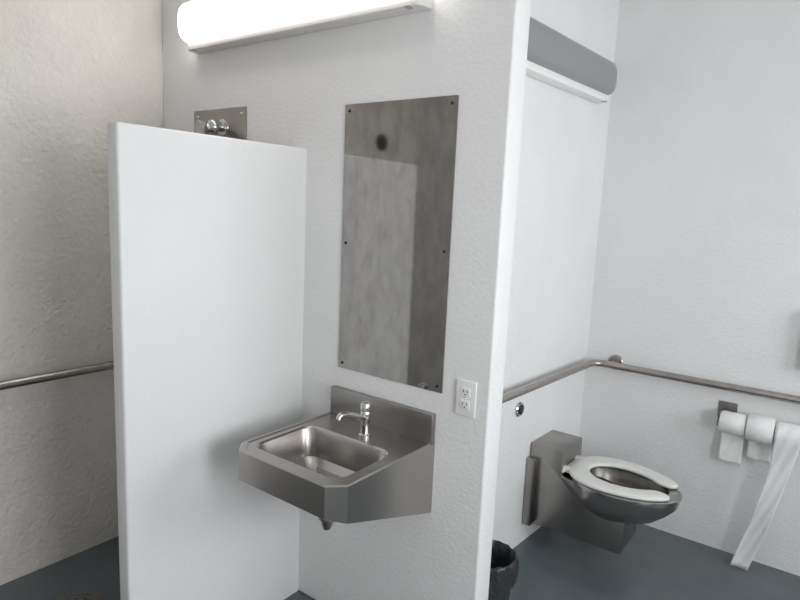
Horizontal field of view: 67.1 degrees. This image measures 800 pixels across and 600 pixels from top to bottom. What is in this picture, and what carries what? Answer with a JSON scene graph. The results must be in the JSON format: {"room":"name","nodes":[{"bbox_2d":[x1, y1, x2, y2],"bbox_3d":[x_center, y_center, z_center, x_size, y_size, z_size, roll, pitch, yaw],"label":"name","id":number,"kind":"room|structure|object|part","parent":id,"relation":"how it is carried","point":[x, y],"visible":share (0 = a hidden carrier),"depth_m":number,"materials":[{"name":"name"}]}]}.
{"room":"public restroom","nodes":[
{"label":"public restroom","id":0,"kind":"room"},
{"bbox_2d":[0,0,163,584],"bbox_3d":[-1.732,-0.193,2.058,0.100,2.750,2.180,9,11,36],"label":"wall","id":1,"kind":"structure","parent":0,"point":[69,69],"depth_m":2.46,"materials":[{"name":"paint"}]},
{"bbox_2d":[0,361,113,390],"bbox_3d":[-1.459,0.311,2.384,0.078,0.080,1.150,9,11,36],"label":"grab bar","id":2,"kind":"object","parent":1,"relation":"attached to","point":[72,372],"visible":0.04,"depth_m":2.42,"materials":[{"name":"metal"}]},
{"bbox_2d":[162,0,530,599],"bbox_3d":[-0.375,-0.176,2.340,1.738,2.750,0.095,9,11,36],"label":"wall","id":3,"kind":"structure","parent":0,"point":[296,91],"depth_m":1.99,"materials":[{"name":"paint"}]},
{"bbox_2d":[194,106,246,139],"bbox_3d":[-0.786,-0.623,2.459,0.345,0.320,0.125,9,11,36],"label":"shower head","id":4,"kind":"object","parent":3,"relation":"attached to","point":[225,122],"visible":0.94,"depth_m":2.43},
{"bbox_2d":[178,0,432,53],"bbox_3d":[-0.403,-1.042,2.130,1.190,0.187,0.108,9,11,36],"label":"wall light fixture","id":5,"kind":"object","parent":3,"relation":"attached to","point":[207,26],"visible":1,"depth_m":2.15,"materials":[{"name":"white plastic"}]},
{"bbox_2d":[239,385,435,529],"bbox_3d":[-0.211,0.527,1.942,0.454,0.366,0.472,9,11,36],"label":"sink","id":6,"kind":"object","parent":3,"relation":"attached to","point":[369,457],"visible":1,"depth_m":1.94,"materials":[{"name":"metal"}]},
{"bbox_3d":[-0.158,0.379,1.946,0.023,0.058,0.136,9,11,36],"label":"spout","id":7,"kind":"part","parent":6,"relation":"part of","materials":[{"name":"silver metal"}]},
{"bbox_2d":[330,385,435,444],"bbox_3d":[-0.070,0.396,2.103,0.454,0.107,0.022,9,11,36],"label":"backsplash","id":8,"kind":"structure","parent":3,"relation":"attached to","point":[408,421],"depth_m":2.06,"materials":[{"name":"metal"}]},
{"bbox_2d":[338,95,458,392],"bbox_3d":[-0.026,-0.185,2.009,0.453,0.927,0.008,9,11,36],"label":"wall mirror","id":9,"kind":"object","parent":3,"relation":"attached to","point":[400,155],"visible":1,"depth_m":1.99,"materials":[{"name":"metal"}]},
{"bbox_2d":[455,378,476,418],"bbox_3d":[0.206,0.309,1.891,0.072,0.116,0.010,9,11,36],"label":"electrical outlet","id":10,"kind":"object","parent":3,"relation":"attached to","point":[466,391],"visible":1,"depth_m":1.89,"materials":[{"name":"white plastic"}]},
{"bbox_2d":[460,399,469,409],"bbox_3d":[0.203,0.329,1.892,0.033,0.029,0.004,9,11,36],"label":"receptacle","id":11,"kind":"object","parent":10,"relation":"attached to","point":[464,403],"depth_m":1.89,"materials":[{"name":"white plastic"}]},
{"bbox_2d":[461,387,470,397],"bbox_3d":[0.205,0.289,1.886,0.033,0.029,0.004,9,11,36],"label":"receptacle","id":12,"kind":"object","parent":10,"relation":"attached to","point":[465,391],"depth_m":1.88,"materials":[{"name":"white plastic"}]},
{"bbox_2d":[0,524,799,599],"bbox_3d":[0.312,1.399,1.669,4.220,0.100,3.720,9,11,36],"label":"floor","id":13,"kind":"structure","parent":0,"point":[655,564],"depth_m":2.65,"materials":[{"name":"paint"}]},
{"bbox_2d":[59,593,102,599],"bbox_3d":[-1.241,1.182,2.285,0.224,0.008,0.224,9,11,36],"label":"floor drain","id":14,"kind":"object","parent":13,"relation":"on","point":[81,596],"visible":1,"depth_m":2.37,"materials":[{"name":"metal"}]},
{"bbox_2d":[107,122,306,599],"bbox_3d":[-0.619,0.349,2.077,0.060,1.770,0.715,9,11,36],"label":"wall","id":15,"kind":"structure","parent":13,"relation":"on","point":[207,232],"depth_m":1.97,"materials":[{"name":"paint"}]},
{"bbox_2d":[488,539,518,599],"bbox_3d":[0.345,1.112,2.373,0.229,0.258,0.227,9,11,36],"label":"waste bin","id":16,"kind":"object","parent":13,"relation":"on","point":[504,567],"visible":0.43,"depth_m":2.29,"materials":[{"name":"grey plastic"}]},
{"bbox_2d":[492,0,619,548],"bbox_3d":[0.517,-0.182,2.633,0.100,2.750,1.453,10,11,39],"label":"wall","id":17,"kind":"structure","parent":0,"point":[564,134],"depth_m":2.77,"materials":[{"name":"white paint"}]},
{"bbox_2d":[515,402,523,416],"bbox_3d":[0.540,0.491,2.706,0.018,0.068,0.068,10,11,39],"label":"button","id":18,"kind":"object","parent":17,"relation":"attached to","point":[519,408],"visible":1,"depth_m":2.69,"materials":[{"name":"silver metal"}]},
{"bbox_2d":[526,16,616,103],"bbox_3d":[0.607,-0.979,2.422,0.165,0.187,1.189,9,11,36],"label":"wall light fixture","id":19,"kind":"object","parent":17,"relation":"attached to","point":[554,59],"depth_m":2.47,"materials":[{"name":"grey metal"}]},
{"bbox_2d":[522,430,681,553],"bbox_3d":[0.927,0.900,2.760,0.653,0.400,0.386,9,11,36],"label":"wall-hung toilet","id":20,"kind":"object","parent":17,"relation":"attached to","point":[599,501],"visible":1,"depth_m":2.75,"materials":[{"name":"metal"}]},
{"bbox_3d":[0.990,0.794,2.700,0.445,0.022,0.386,9,11,36],"label":"seat","id":21,"kind":"part","parent":20,"relation":"part of","materials":[{"name":"white plastic"}]},
{"bbox_3d":[1.000,0.895,2.704,0.472,0.174,0.374,9,11,36],"label":"bowl","id":22,"kind":"part","parent":20,"relation":"part of","materials":[{"name":"metal"}]},
{"bbox_3d":[1.000,0.881,2.702,0.370,0.147,0.277,9,11,36],"label":"bowl interior","id":23,"kind":"part","parent":20,"relation":"part of","materials":[{"name":"metal"}]},
{"bbox_2d":[579,0,799,575],"bbox_3d":[2.061,-0.086,2.448,2.720,2.750,0.100,9,11,36],"label":"wall","id":24,"kind":"structure","parent":0,"point":[697,273],"depth_m":2.85,"materials":[{"name":"paint"}]},
{"bbox_2d":[502,355,799,404],"bbox_3d":[1.143,0.392,2.719,2.055,0.085,0.912,2,9,-3],"label":"grab bar","id":25,"kind":"object","parent":24,"relation":"attached to","point":[615,362],"visible":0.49,"depth_m":2.81,"materials":[{"name":"metal"}]},
{"bbox_2d":[716,400,799,570],"bbox_3d":[1.602,0.866,2.754,0.366,0.731,0.147,9,11,36],"label":"toilet paper holder","id":26,"kind":"object","parent":24,"relation":"attached to","point":[760,432],"visible":1,"depth_m":2.69,"materials":[{"name":"paper"}]},
{"bbox_3d":[1.545,0.520,2.845,0.080,0.080,0.006,9,11,36],"label":"bracket plate","id":27,"kind":"part","parent":26,"relation":"part of","materials":[{"name":"metal"}]}
]}

